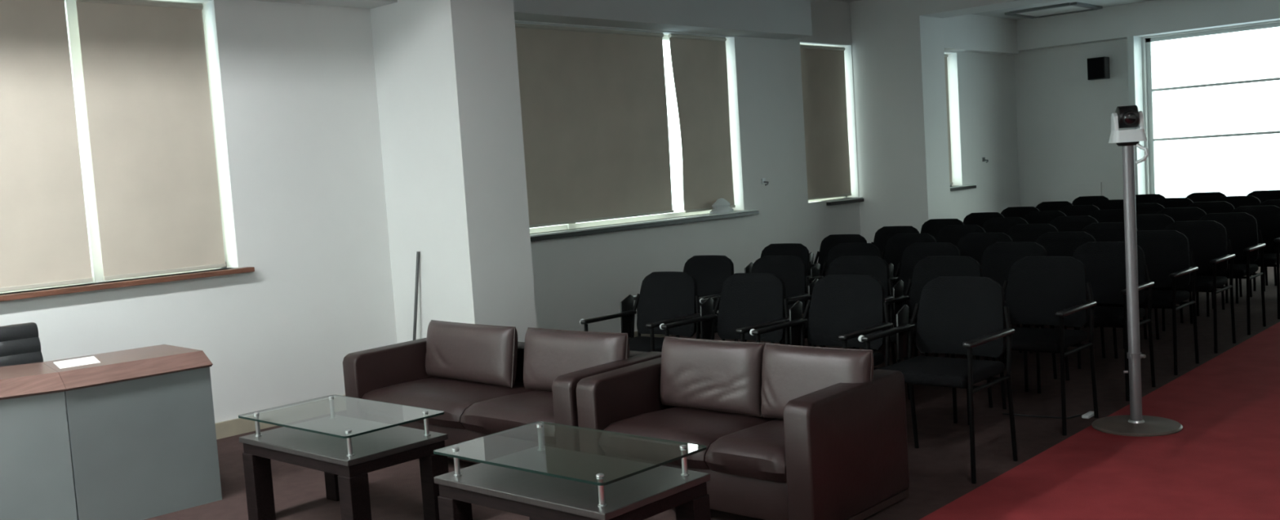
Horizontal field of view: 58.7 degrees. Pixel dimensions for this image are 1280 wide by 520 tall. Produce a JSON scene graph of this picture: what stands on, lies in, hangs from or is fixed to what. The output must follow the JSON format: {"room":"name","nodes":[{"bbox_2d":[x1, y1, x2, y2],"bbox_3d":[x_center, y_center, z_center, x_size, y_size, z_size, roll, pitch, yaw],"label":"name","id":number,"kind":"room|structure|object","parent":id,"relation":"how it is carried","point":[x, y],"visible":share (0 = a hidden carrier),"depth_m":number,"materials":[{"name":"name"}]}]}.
{"room":"public hall","nodes":[
{"label":"public hall","id":0,"kind":"room"},
{"bbox_2d":[0,0,1020,453],"bbox_3d":[-0.608,-0.808,9.533,0.240,3.200,17.770,0,6,42],"label":"wall","id":1,"kind":"structure","parent":0,"point":[293,86],"depth_m":7.75,"materials":[{"name":"paint"}]},
{"bbox_2d":[0,0,254,301],"bbox_3d":[-3.749,-0.606,5.998,0.275,1.710,3.420,0,6,42],"label":"window","id":2,"kind":"structure","parent":1,"relation":"in","point":[70,6],"depth_m":6.65,"materials":[{"name":"white"}]},
{"bbox_2d":[0,0,93,292],"bbox_3d":[-3.543,-0.647,6.212,0.036,1.649,0.920,0,6,42],"label":"roller blind","id":3,"kind":"object","parent":2,"relation":"attached to","point":[44,242],"visible":1,"depth_m":6.39,"materials":[{"name":"fabric"}]},
{"bbox_2d":[74,0,226,280],"bbox_3d":[-2.937,-0.738,6.878,0.036,1.649,0.760,0,6,42],"label":"roller blind","id":4,"kind":"object","parent":2,"relation":"attached to","point":[144,66],"visible":1,"depth_m":6.86,"materials":[{"name":"fabric"}]},
{"bbox_2d":[251,0,397,8],"bbox_3d":[-4.045,-1.637,5.334,0.320,0.455,6.755,0,6,42],"label":"trim","id":5,"kind":"structure","parent":1,"relation":"attached to","point":[365,4],"depth_m":7.62,"materials":[{"name":"paint"}]},
{"bbox_2d":[71,330,671,469],"bbox_3d":[-0.446,0.739,9.529,0.020,0.100,17.270,0,6,42],"label":"baseboard","id":6,"kind":"structure","parent":1,"relation":"attached to","point":[237,426],"depth_m":7.21,"materials":[{"name":"grey"}]},
{"bbox_2d":[369,0,537,343],"bbox_3d":[-1.302,-0.638,7.935,0.885,3.200,0.545,0,6,42],"label":"column","id":7,"kind":"structure","parent":1,"relation":"attached to","point":[446,71],"depth_m":7.67,"materials":[{"name":"paint"}]},
{"bbox_2d":[529,35,759,241],"bbox_3d":[-0.151,-1.136,9.942,0.282,1.730,3.470,0,6,42],"label":"window","id":8,"kind":"structure","parent":1,"relation":"in","point":[611,228],"depth_m":9.95,"materials":[{"name":"white"}]},
{"bbox_2d":[515,22,674,227],"bbox_3d":[-0.472,-1.137,9.582,0.036,1.628,2.170,0,6,42],"label":"roller blind","id":9,"kind":"object","parent":8,"relation":"attached to","point":[594,114],"visible":0.8,"depth_m":9.66,"materials":[{"name":"fabric"}]},
{"bbox_2d":[668,33,735,213],"bbox_3d":[0.598,-1.290,10.758,0.036,1.643,0.825,0,6,42],"label":"roller blind","id":10,"kind":"object","parent":8,"relation":"attached to","point":[699,63],"visible":1,"depth_m":10.76,"materials":[{"name":"fabric"}]},
{"bbox_2d":[710,198,733,213],"bbox_3d":[0.780,-0.521,10.864,0.109,0.140,0.338,0,6,42],"label":"crumpled cloth","id":11,"kind":"object","parent":8,"relation":"on","point":[721,205],"visible":1,"depth_m":10.81,"materials":[{"name":"white fabric"}]},
{"bbox_2d":[513,0,812,39],"bbox_3d":[0.091,-2.257,9.874,0.320,0.460,4.500,0,6,42],"label":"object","id":12,"kind":"structure","parent":1,"relation":"attached to","point":[784,20],"depth_m":10.04,"materials":[{"name":"paint"}]},
{"bbox_2d":[761,177,768,185],"bbox_3d":[1.252,-0.777,11.338,0.060,0.073,0.109,-5,5,-21],"label":"wall hook","id":13,"kind":"object","parent":1,"relation":"attached to","point":[763,180],"visible":1,"depth_m":11.35,"materials":[{"name":"white plastic"}]},
{"bbox_2d":[800,44,863,205],"bbox_3d":[2.010,-1.463,12.328,0.262,1.730,1.020,0,6,42],"label":"window","id":14,"kind":"structure","parent":1,"relation":"in","point":[846,200],"depth_m":12.43,"materials":[{"name":"white"}]},
{"bbox_2d":[800,44,851,199],"bbox_3d":[2.006,-1.489,12.303,0.036,1.636,0.885,0,6,42],"label":"roller blind","id":15,"kind":"object","parent":14,"relation":"attached to","point":[823,68],"visible":1,"depth_m":12.30,"materials":[{"name":"fabric"}]},
{"bbox_2d":[849,0,951,243],"bbox_3d":[2.897,-1.273,12.578,0.840,3.200,0.520,0,6,42],"label":"column","id":16,"kind":"structure","parent":1,"relation":"attached to","point":[898,52],"depth_m":12.33,"materials":[{"name":"paint"}]},
{"bbox_2d":[944,53,976,191],"bbox_3d":[3.718,-1.720,14.203,0.262,1.730,1.440,0,6,42],"label":"window","id":17,"kind":"structure","parent":1,"relation":"in","point":[968,186],"depth_m":14.46,"materials":[{"name":"white"}]},
{"bbox_2d":[944,54,952,184],"bbox_3d":[3.603,-1.729,14.055,0.036,1.636,0.950,0,6,42],"label":"roller blind","id":18,"kind":"object","parent":17,"relation":"attached to","point":[945,55],"visible":0.13,"depth_m":14.38,"materials":[{"name":"fabric"}]},
{"bbox_2d":[942,13,1018,54],"bbox_3d":[3.895,-2.844,14.167,0.160,0.450,3.470,0,6,42],"label":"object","id":19,"kind":"structure","parent":1,"relation":"attached to","point":[976,33],"depth_m":14.57,"materials":[{"name":"paint"}]},
{"bbox_2d":[72,263,1279,519],"bbox_3d":[3.158,0.908,6.337,10.250,0.200,17.770,0,6,42],"label":"floor","id":20,"kind":"structure","parent":0,"point":[940,472],"depth_m":6.24,"materials":[{"name":"brown carpet"}]},
{"bbox_2d":[0,322,66,415],"bbox_3d":[-3.209,0.807,5.738,0.564,0.909,0.518,-8,6,-43],"label":"office chair","id":21,"kind":"object","parent":20,"relation":"on","point":[20,344],"visible":0.16,"depth_m":5.91,"materials":[{"name":"black leather"}]},
{"bbox_2d":[0,344,222,519],"bbox_3d":[-2.893,0.895,5.381,1.649,0.750,0.702,-6,5,-31],"label":"desk","id":22,"kind":"object","parent":20,"relation":"on","point":[140,424],"visible":1,"depth_m":5.32,"materials":[{"name":"brown wood"}]},
{"bbox_2d":[53,355,100,368],"bbox_3d":[-2.729,0.496,5.519,0.186,0.002,0.317,-7,5,-33],"label":"paper sheet","id":23,"kind":"object","parent":22,"relation":"on","point":[87,360],"visible":1,"depth_m":5.50,"materials":[{"name":"white paper"}]},
{"bbox_2d":[238,395,448,519],"bbox_3d":[-1.338,0.936,5.137,0.887,0.508,0.517,0,6,42],"label":"coffee table","id":24,"kind":"object","parent":20,"relation":"on","point":[346,438],"visible":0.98,"depth_m":5.00,"materials":[{"name":"brown wood"}]},
{"bbox_2d":[413,251,419,340],"bbox_3d":[-1.554,0.465,7.851,0.150,1.044,0.022,-5,5,-19],"label":"metal rod","id":25,"kind":"object","parent":20,"relation":"on","point":[417,252],"visible":0.66,"depth_m":7.83,"materials":[{"name":"grey metal"}]},
{"bbox_2d":[342,320,662,463],"bbox_3d":[-0.754,0.722,6.159,1.870,0.699,0.767,0,6,42],"label":"sofa","id":26,"kind":"object","parent":20,"relation":"on","point":[485,381],"visible":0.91,"depth_m":5.99,"materials":[{"name":"brown leather"}]},
{"bbox_2d":[361,377,533,429],"bbox_3d":[-1.064,0.769,6.342,0.898,0.148,0.612,0,6,42],"label":"seat cushion","id":27,"kind":"object","parent":26,"relation":"on","point":[453,396],"depth_m":6.18,"materials":[{"name":"brown leather"}]},
{"bbox_2d":[425,320,517,386],"bbox_3d":[-0.967,0.525,6.467,0.178,0.322,0.790,-8,6,-44],"label":"cushion","id":28,"kind":"object","parent":26,"relation":"on","point":[468,354],"depth_m":6.34,"materials":[{"name":"leather"}]},
{"bbox_2d":[460,390,555,444],"bbox_3d":[-0.469,0.773,5.801,0.698,0.148,0.612,0,6,42],"label":"seat cushion","id":29,"kind":"object","parent":26,"relation":"on","point":[487,416],"depth_m":5.64,"materials":[{"name":"brown leather"}]},
{"bbox_2d":[523,328,629,391],"bbox_3d":[-0.338,0.530,5.894,0.711,0.322,0.187,0,6,42],"label":"cushion","id":30,"kind":"object","parent":26,"relation":"on","point":[548,353],"depth_m":5.85,"materials":[{"name":"leather"}]},
{"bbox_2d":[433,421,711,519],"bbox_3d":[-0.254,0.939,4.208,0.902,0.508,0.552,0,6,42],"label":"coffee table","id":31,"kind":"object","parent":20,"relation":"on","point":[540,482],"visible":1,"depth_m":4.09,"materials":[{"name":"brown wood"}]},
{"bbox_2d":[579,271,700,351],"bbox_3d":[0.042,0.534,6.788,0.598,0.876,0.563,0,6,42],"label":"chair","id":32,"kind":"object","parent":20,"relation":"on","point":[664,297],"visible":0.7,"depth_m":6.89,"materials":[{"name":"black fabric"}]},
{"bbox_2d":[633,255,737,341],"bbox_3d":[0.349,0.429,7.867,0.598,0.876,0.563,0,6,42],"label":"chair","id":33,"kind":"object","parent":20,"relation":"on","point":[710,273],"visible":0.28,"depth_m":7.97,"materials":[{"name":"black fabric"}]},
{"bbox_2d":[659,272,789,344],"bbox_3d":[0.512,0.537,6.359,0.598,0.876,0.563,0,6,42],"label":"chair","id":34,"kind":"object","parent":20,"relation":"on","point":[748,301],"visible":0.66,"depth_m":6.48,"materials":[{"name":"black fabric"}]},
{"bbox_2d":[576,336,909,519],"bbox_3d":[0.433,0.730,5.079,1.280,0.699,0.767,0,6,42],"label":"sofa","id":35,"kind":"object","parent":20,"relation":"on","point":[788,432],"visible":0.99,"depth_m":4.82,"materials":[{"name":"brown leather"}]},
{"bbox_2d":[598,406,776,469],"bbox_3d":[0.232,0.778,5.163,0.613,0.148,0.612,0,6,42],"label":"seat cushion","id":36,"kind":"object","parent":35,"relation":"on","point":[701,425],"depth_m":5.03,"materials":[{"name":"brown leather"}]},
{"bbox_2d":[660,337,763,416],"bbox_3d":[0.333,0.534,5.284,0.585,0.322,0.178,0,6,42],"label":"cushion","id":37,"kind":"object","parent":35,"relation":"on","point":[709,377],"depth_m":5.20,"materials":[{"name":"leather"}]},
{"bbox_2d":[704,418,786,482],"bbox_3d":[0.612,0.780,4.817,0.403,0.148,0.612,0,6,42],"label":"seat cushion","id":38,"kind":"object","parent":35,"relation":"on","point":[755,452],"depth_m":4.64,"materials":[{"name":"brown leather"}]},
{"bbox_2d":[760,343,873,418],"bbox_3d":[0.756,0.537,4.898,0.540,0.322,0.178,0,6,42],"label":"cushion","id":39,"kind":"object","parent":35,"relation":"on","point":[788,372],"depth_m":4.84,"materials":[{"name":"leather"}]},
{"bbox_2d":[699,255,811,346],"bbox_3d":[0.792,0.433,7.451,0.598,0.876,0.563,0,6,42],"label":"chair","id":40,"kind":"object","parent":20,"relation":"on","point":[792,269],"visible":0.4,"depth_m":7.49,"materials":[{"name":"black fabric"}]},
{"bbox_2d":[722,243,816,346],"bbox_3d":[0.972,0.336,8.551,0.598,0.876,0.563,0,6,42],"label":"chair","id":41,"kind":"object","parent":20,"relation":"on","point":[798,250],"visible":0.2,"depth_m":8.66,"materials":[{"name":"black fabric"}]},
{"bbox_2d":[749,274,893,369],"bbox_3d":[0.973,0.541,5.928,0.598,0.876,0.563,0,6,42],"label":"chair","id":42,"kind":"object","parent":20,"relation":"on","point":[843,308],"visible":0.73,"depth_m":6.04,"materials":[{"name":"black fabric"}]},
{"bbox_2d":[788,234,866,344],"bbox_3d":[1.529,0.252,9.161,0.598,0.876,0.563,0,6,42],"label":"chair","id":43,"kind":"object","parent":20,"relation":"on","point":[828,242],"visible":0.22,"depth_m":9.36,"materials":[{"name":"black fabric"}]},
{"bbox_2d":[782,255,896,364],"bbox_3d":[1.241,0.437,7.040,0.598,0.876,0.563,0,6,42],"label":"chair","id":44,"kind":"object","parent":20,"relation":"on","point":[877,267],"visible":0.23,"depth_m":7.11,"materials":[{"name":"black fabric"}]},
{"bbox_2d":[788,243,889,365],"bbox_3d":[1.422,0.339,8.145,0.598,0.876,0.563,0,6,42],"label":"chair","id":45,"kind":"object","parent":20,"relation":"on","point":[839,250],"visible":0.24,"depth_m":8.32,"materials":[{"name":"black fabric"}]},
{"bbox_2d":[871,226,919,283],"bbox_3d":[2.105,0.165,9.794,0.598,0.876,0.563,0,6,43],"label":"chair","id":46,"kind":"object","parent":20,"relation":"on","point":[884,233],"visible":0.14,"depth_m":9.97,"materials":[{"name":"black fabric"}]},
{"bbox_2d":[880,233,937,356],"bbox_3d":[1.985,0.254,8.756,0.598,0.876,0.563,0,6,42],"label":"chair","id":47,"kind":"object","parent":20,"relation":"on","point":[896,244],"visible":0.19,"depth_m":8.93,"materials":[{"name":"black fabric"}]},
{"bbox_2d":[863,242,960,362],"bbox_3d":[1.877,0.341,7.735,0.598,0.876,0.563,0,6,42],"label":"chair","id":48,"kind":"object","parent":20,"relation":"on","point":[913,253],"visible":0.33,"depth_m":7.93,"materials":[{"name":"black fabric"}]},
{"bbox_2d":[870,255,992,423],"bbox_3d":[1.693,0.439,6.642,0.598,0.876,0.563,0,6,42],"label":"chair","id":49,"kind":"object","parent":20,"relation":"on","point":[928,268],"visible":0.32,"depth_m":6.81,"materials":[{"name":"black fabric"}]},
{"bbox_2d":[857,276,1017,484],"bbox_3d":[1.454,0.545,5.487,0.598,0.876,0.563,0,6,42],"label":"chair","id":50,"kind":"object","parent":20,"relation":"on","point":[970,316],"visible":0.94,"depth_m":5.53,"materials":[{"name":"black fabric"}]},
{"bbox_2d":[920,218,964,239],"bbox_3d":[2.674,0.080,10.419,0.598,0.876,0.563,0,6,42],"label":"chair","id":51,"kind":"object","parent":20,"relation":"on","point":[931,227],"visible":0.15,"depth_m":10.58,"materials":[{"name":"black fabric"}]},
{"bbox_2d":[908,224,986,322],"bbox_3d":[2.553,0.168,9.388,0.598,0.876,0.563,0,6,42],"label":"chair","id":52,"kind":"object","parent":20,"relation":"on","point":[952,234],"visible":0.11,"depth_m":9.54,"materials":[{"name":"black fabric"}]},
{"bbox_2d":[924,232,1022,360],"bbox_3d":[2.436,0.257,8.348,0.598,0.876,0.563,0,6,42],"label":"chair","id":53,"kind":"object","parent":20,"relation":"on","point":[973,245],"visible":0.1,"depth_m":8.50,"materials":[{"name":"black fabric"}]},
{"bbox_2d":[963,212,1004,226],"bbox_3d":[3.244,-0.006,11.044,0.598,0.876,0.563,0,6,43],"label":"chair","id":54,"kind":"object","parent":20,"relation":"on","point":[979,219],"visible":0.13,"depth_m":11.20,"materials":[{"name":"black fabric"}]},
{"bbox_2d":[945,241,1057,391],"bbox_3d":[2.320,0.344,7.330,0.598,0.876,0.563,0,6,42],"label":"chair","id":55,"kind":"object","parent":20,"relation":"on","point":[997,259],"visible":0.2,"depth_m":7.48,"materials":[{"name":"black fabric"}]},
{"bbox_2d":[982,217,1028,324],"bbox_3d":[3.117,0.084,10.003,0.598,0.876,0.563,0,6,42],"label":"chair","id":56,"kind":"object","parent":20,"relation":"on","point":[993,224],"visible":0.11,"depth_m":10.15,"materials":[{"name":"black fabric"}]},
{"bbox_2d":[1000,206,1039,218],"bbox_3d":[3.807,-0.091,11.662,0.598,0.876,0.563,0,6,42],"label":"chair","id":57,"kind":"object","parent":20,"relation":"on","point":[1016,211],"visible":0.16,"depth_m":11.81,"materials":[{"name":"black fabric"}]},
{"bbox_2d":[964,256,1098,435],"bbox_3d":[2.141,0.442,6.228,0.598,0.876,0.563,0,6,42],"label":"chair","id":58,"kind":"object","parent":20,"relation":"on","point":[1055,291],"visible":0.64,"depth_m":6.26,"materials":[{"name":"black fabric"}]},
{"bbox_2d":[1005,223,1066,328],"bbox_3d":[2.998,0.173,8.965,0.598,0.876,0.563,0,6,42],"label":"chair","id":59,"kind":"object","parent":20,"relation":"on","point":[1030,233],"visible":0.12,"depth_m":9.10,"materials":[{"name":"black fabric"}]},
{"bbox_2d":[1002,413,1081,418],"bbox_3d":[2.221,0.862,6.301,0.416,0.016,0.072,-2,5,24],"label":"cable","id":60,"kind":"object","parent":20,"relation":"on","point":[1019,415],"visible":1,"depth_m":6.28,"materials":[{"name":"black plastic"}]},
{"bbox_2d":[1022,210,1066,223],"bbox_3d":[3.694,-0.004,10.641,0.598,0.876,0.563,0,6,42],"label":"chair","id":61,"kind":"object","parent":20,"relation":"on","point":[1042,216],"visible":0.13,"depth_m":10.78,"materials":[{"name":"black fabric"}]},
{"bbox_2d":[1002,231,1105,368],"bbox_3d":[2.877,0.261,7.934,0.598,0.876,0.563,0,6,42],"label":"chair","id":62,"kind":"object","parent":20,"relation":"on","point":[1055,243],"visible":0.19,"depth_m":8.05,"materials":[{"name":"black fabric"}]},
{"bbox_2d":[1035,200,1073,210],"bbox_3d":[4.396,-0.180,12.309,0.598,0.876,0.563,0,6,42],"label":"chair","id":63,"kind":"object","parent":20,"relation":"on","point":[1044,206],"visible":0.09,"depth_m":12.45,"materials":[{"name":"black fabric"}]},
{"bbox_2d":[1022,215,1098,327],"bbox_3d":[3.572,0.085,9.605,0.598,0.876,0.563,0,6,43],"label":"chair","id":64,"kind":"object","parent":20,"relation":"on","point":[1063,224],"visible":0.09,"depth_m":9.74,"materials":[{"name":"black fabric"}]},
{"bbox_2d":[1058,204,1099,216],"bbox_3d":[4.256,-0.088,11.251,0.598,0.876,0.563,0,6,42],"label":"chair","id":65,"kind":"object","parent":20,"relation":"on","point":[1076,210],"visible":0.12,"depth_m":11.38,"materials":[{"name":"black fabric"}]},
{"bbox_2d":[1081,411,1093,418],"bbox_3d":[2.467,0.850,6.245,0.040,0.018,0.120,0,6,42],"label":"power adapter","id":66,"kind":"object","parent":20,"relation":"on","point":[1088,415],"visible":0.8,"depth_m":6.21,"materials":[{"name":"white plastic"}]},
{"bbox_2d":[1071,195,1109,205],"bbox_3d":[5.069,-0.277,13.002,0.598,0.876,0.563,0,6,42],"label":"chair","id":67,"kind":"object","parent":20,"relation":"on","point":[1086,200],"visible":0.18,"depth_m":13.16,"materials":[{"name":"black fabric"}]},
{"bbox_2d":[1035,241,1155,400],"bbox_3d":[2.761,0.349,6.910,0.598,0.876,0.563,0,6,42],"label":"chair","id":68,"kind":"object","parent":20,"relation":"on","point":[1104,262],"visible":0.49,"depth_m":6.96,"materials":[{"name":"black fabric"}]},
{"bbox_2d":[919,321,1279,519],"bbox_3d":[2.727,0.942,4.919,1.980,0.008,14.500,0,6,42],"label":"carpet runner","id":69,"kind":"object","parent":20,"relation":"on","point":[1224,462],"visible":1,"depth_m":5.22,"materials":[{"name":"red carpet"}]},
{"bbox_2d":[1091,141,1182,436],"bbox_3d":[2.538,0.133,5.865,0.436,1.476,0.436,0,6,42],"label":"pole stand","id":70,"kind":"object","parent":69,"relation":"on","point":[1135,424],"visible":0.98,"depth_m":5.84,"materials":[{"name":"grey metal"}]},
{"bbox_2d":[1108,105,1147,142],"bbox_3d":[2.484,-0.693,5.796,0.170,0.184,0.157,-3,5,12],"label":"camera","id":71,"kind":"object","parent":70,"relation":"on","point":[1124,117],"visible":1,"depth_m":5.75,"materials":[{"name":"white plastic"}]},
{"bbox_2d":[1135,143,1149,164],"bbox_3d":[2.540,-0.538,5.754,0.025,0.105,0.075,-7,5,-33],"label":"cable","id":72,"kind":"object","parent":70,"relation":"attached to","point":[1138,145],"visible":1,"depth_m":5.74,"materials":[{"name":"white plastic"}]},
{"bbox_2d":[1053,222,1146,348],"bbox_3d":[3.445,0.176,8.558,0.598,0.876,0.563,0,6,42],"label":"chair","id":73,"kind":"object","parent":20,"relation":"on","point":[1101,232],"visible":0.1,"depth_m":8.68,"materials":[{"name":"black fabric"}]},
{"bbox_2d":[1088,208,1124,222],"bbox_3d":[4.147,0.000,10.226,0.598,0.876,0.563,0,6,42],"label":"chair","id":74,"kind":"object","parent":20,"relation":"on","point":[1108,215],"visible":0.12,"depth_m":10.36,"materials":[{"name":"black fabric"}]},
{"bbox_2d":[1091,199,1124,209],"bbox_3d":[4.838,-0.175,11.894,0.598,0.876,0.563,0,6,43],"label":"chair","id":75,"kind":"object","parent":20,"relation":"on","point":[1118,203],"visible":0.1,"depth_m":12.03,"materials":[{"name":"black fabric"}]},
{"bbox_2d":[1094,214,1183,331],"bbox_3d":[4.021,0.089,9.195,0.598,0.876,0.563,0,6,43],"label":"chair","id":76,"kind":"object","parent":20,"relation":"on","point":[1144,222],"visible":0.08,"depth_m":9.27,"materials":[{"name":"black fabric"}]},
{"bbox_2d":[1120,203,1164,214],"bbox_3d":[4.709,-0.085,10.843,0.598,0.876,0.563,0,6,42],"label":"chair","id":77,"kind":"object","parent":20,"relation":"on","point":[1141,208],"visible":0.07,"depth_m":10.93,"materials":[{"name":"black fabric"}]},
{"bbox_2d":[1088,230,1199,375],"bbox_3d":[3.331,0.263,7.534,0.598,0.876,0.563,0,6,42],"label":"chair","id":78,"kind":"object","parent":20,"relation":"on","point":[1167,255],"visible":0.58,"depth_m":7.53,"materials":[{"name":"black fabric"}]},
{"bbox_2d":[1135,194,1165,203],"bbox_3d":[5.522,-0.274,12.586,0.598,0.876,0.563,0,6,42],"label":"chair","id":79,"kind":"object","parent":20,"relation":"on","point":[1140,198],"visible":0.11,"depth_m":12.71,"materials":[{"name":"black fabric"}]},
{"bbox_2d":[1151,197,1193,208],"bbox_3d":[5.298,-0.174,11.498,0.598,0.876,0.563,0,6,42],"label":"chair","id":80,"kind":"object","parent":20,"relation":"on","point":[1170,202],"visible":0.11,"depth_m":11.61,"materials":[{"name":"black fabric"}]},
{"bbox_2d":[1155,207,1213,315],"bbox_3d":[4.592,0.003,9.823,0.598,0.876,0.563,0,6,42],"label":"chair","id":81,"kind":"object","parent":20,"relation":"on","point":[1177,214],"visible":0.17,"depth_m":9.91,"materials":[{"name":"black fabric"}]},
{"bbox_2d":[1146,220,1235,353],"bbox_3d":[3.905,0.177,8.169,0.598,0.876,0.563,0,6,42],"label":"chair","id":82,"kind":"object","parent":20,"relation":"on","point":[1209,244],"visible":0.5,"depth_m":8.16,"materials":[{"name":"black fabric"}]},
{"bbox_2d":[1186,191,1226,202],"bbox_3d":[5.985,-0.272,12.180,0.598,0.876,0.563,0,6,42],"label":"chair","id":83,"kind":"object","parent":20,"relation":"on","point":[1208,196],"visible":0.09,"depth_m":12.31,"materials":[{"name":"black fabric"}]},
{"bbox_2d":[1186,201,1242,302],"bbox_3d":[5.150,-0.081,10.433,0.598,0.876,0.563,0,6,42],"label":"chair","id":84,"kind":"object","parent":20,"relation":"on","point":[1208,207],"visible":0.09,"depth_m":10.51,"materials":[{"name":"black fabric"}]},
{"bbox_2d":[1172,213,1266,334],"bbox_3d":[4.461,0.092,8.785,0.598,0.876,0.563,0,6,42],"label":"chair","id":85,"kind":"object","parent":20,"relation":"on","point":[1242,229],"visible":0.52,"depth_m":8.77,"materials":[{"name":"black fabric"}]},
{"bbox_2d":[1214,195,1267,291],"bbox_3d":[5.747,-0.171,11.086,0.598,0.876,0.563,0,6,42],"label":"chair","id":86,"kind":"object","parent":20,"relation":"on","point":[1236,201],"visible":0.12,"depth_m":11.16,"materials":[{"name":"black fabric"}]},
{"bbox_2d":[1206,205,1279,319],"bbox_3d":[5.031,0.007,9.404,0.598,0.876,0.563,0,6,42],"label":"chair","id":87,"kind":"object","parent":20,"relation":"on","point":[1268,217],"visible":0.38,"depth_m":9.43,"materials":[{"name":"black fabric"}]},
{"bbox_2d":[1235,200,1279,303],"bbox_3d":[5.600,-0.078,10.028,0.598,0.876,0.563,0,6,43],"label":"chair","id":88,"kind":"object","parent":20,"relation":"on","point":[1268,202],"visible":0.1,"depth_m":10.19,"materials":[{"name":"black fabric"}]},
{"bbox_2d":[1246,190,1279,202],"bbox_3d":[6.430,-0.268,11.768,0.598,0.876,0.563,0,6,42],"label":"chair","id":89,"kind":"object","parent":20,"relation":"on","point":[1263,195],"visible":0.14,"depth_m":11.91,"materials":[{"name":"black fabric"}]},
{"bbox_2d":[1263,266,1276,291],"bbox_3d":[6.190,-0.167,10.674,0.598,0.876,0.563,0,6,42],"label":"chair","id":90,"kind":"object","parent":20,"relation":"on","point":[1274,268],"visible":0.02,"depth_m":10.97,"materials":[{"name":"black metal"}]},
{"bbox_2d":[833,0,1154,19],"bbox_3d":[2.940,-2.475,6.072,10.250,0.200,17.770,0,6,42],"label":"ceiling","id":91,"kind":"structure","parent":0,"point":[1104,3],"depth_m":14.11,"materials":[{"name":"paint"}]},
{"bbox_2d":[918,0,1062,17],"bbox_3d":[6.408,-2.711,9.182,8.910,0.260,0.520,0,6,42],"label":"trim","id":92,"kind":"structure","parent":91,"relation":"attached to","point":[931,8],"depth_m":11.76,"materials":[{"name":"paint"}]},
{"bbox_2d":[1004,1,1102,18],"bbox_3d":[5.248,-3.163,14.433,0.920,0.030,0.920,0,6,42],"label":"ceiling vent","id":93,"kind":"object","parent":91,"relation":"in","point":[1073,7],"visible":1,"depth_m":14.38,"materials":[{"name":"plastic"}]},
{"bbox_2d":[1017,5,1089,17],"bbox_3d":[5.248,-3.169,14.433,0.760,0.018,0.760,0,6,42],"label":"grille","id":94,"kind":"object","parent":93,"relation":"attached to","point":[1067,9],"depth_m":14.51,"materials":[{"name":"white"}]},
{"bbox_2d":[1014,20,1279,206],"bbox_3d":[8.993,-1.660,12.505,9.950,3.200,0.240,0,6,42],"label":"wall","id":95,"kind":"structure","parent":0,"point":[1064,117],"depth_m":15.22,"materials":[{"name":"paint"}]},
{"bbox_2d":[1020,182,1102,207],"bbox_3d":[5.724,-0.555,15.452,1.100,0.960,0.030,0,6,42],"label":"trim","id":96,"kind":"structure","parent":95,"relation":"attached to","point":[1033,195],"depth_m":15.44,"materials":[{"name":"paint"}]},
{"bbox_2d":[1087,56,1110,80],"bbox_3d":[5.981,-2.491,14.812,0.230,0.280,0.236,0,6,42],"label":"wall speaker","id":97,"kind":"object","parent":95,"relation":"attached to","point":[1098,68],"visible":1,"depth_m":14.72,"materials":[{"name":"black plastic"}]},
{"bbox_2d":[1087,57,1104,79],"bbox_3d":[5.903,-2.479,14.728,0.210,0.260,0.005,0,6,42],"label":"grille","id":98,"kind":"object","parent":97,"relation":"attached to","point":[1095,66],"depth_m":14.72,"materials":[{"name":"black plastic"}]},
{"bbox_2d":[1126,35,1146,194],"bbox_3d":[6.370,-1.446,14.564,0.080,2.790,0.290,0,6,42],"label":"trim","id":99,"kind":"structure","parent":95,"relation":"attached to","point":[1135,73],"depth_m":14.46,"materials":[{"name":"white"}]},
{"bbox_2d":[1016,0,1279,52],"bbox_3d":[8.666,-3.024,12.284,9.750,0.410,0.250,0,6,42],"label":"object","id":100,"kind":"structure","parent":95,"relation":"attached to","point":[1156,17],"depth_m":14.29,"materials":[{"name":"paint"}]},
{"bbox_2d":[1145,22,1279,194],"bbox_3d":[8.198,-1.757,13.176,4.430,2.150,0.060,0,6,42],"label":"window","id":101,"kind":"structure","parent":95,"relation":"in","point":[1150,90],"depth_m":14.47,"materials":[{"name":"white"}]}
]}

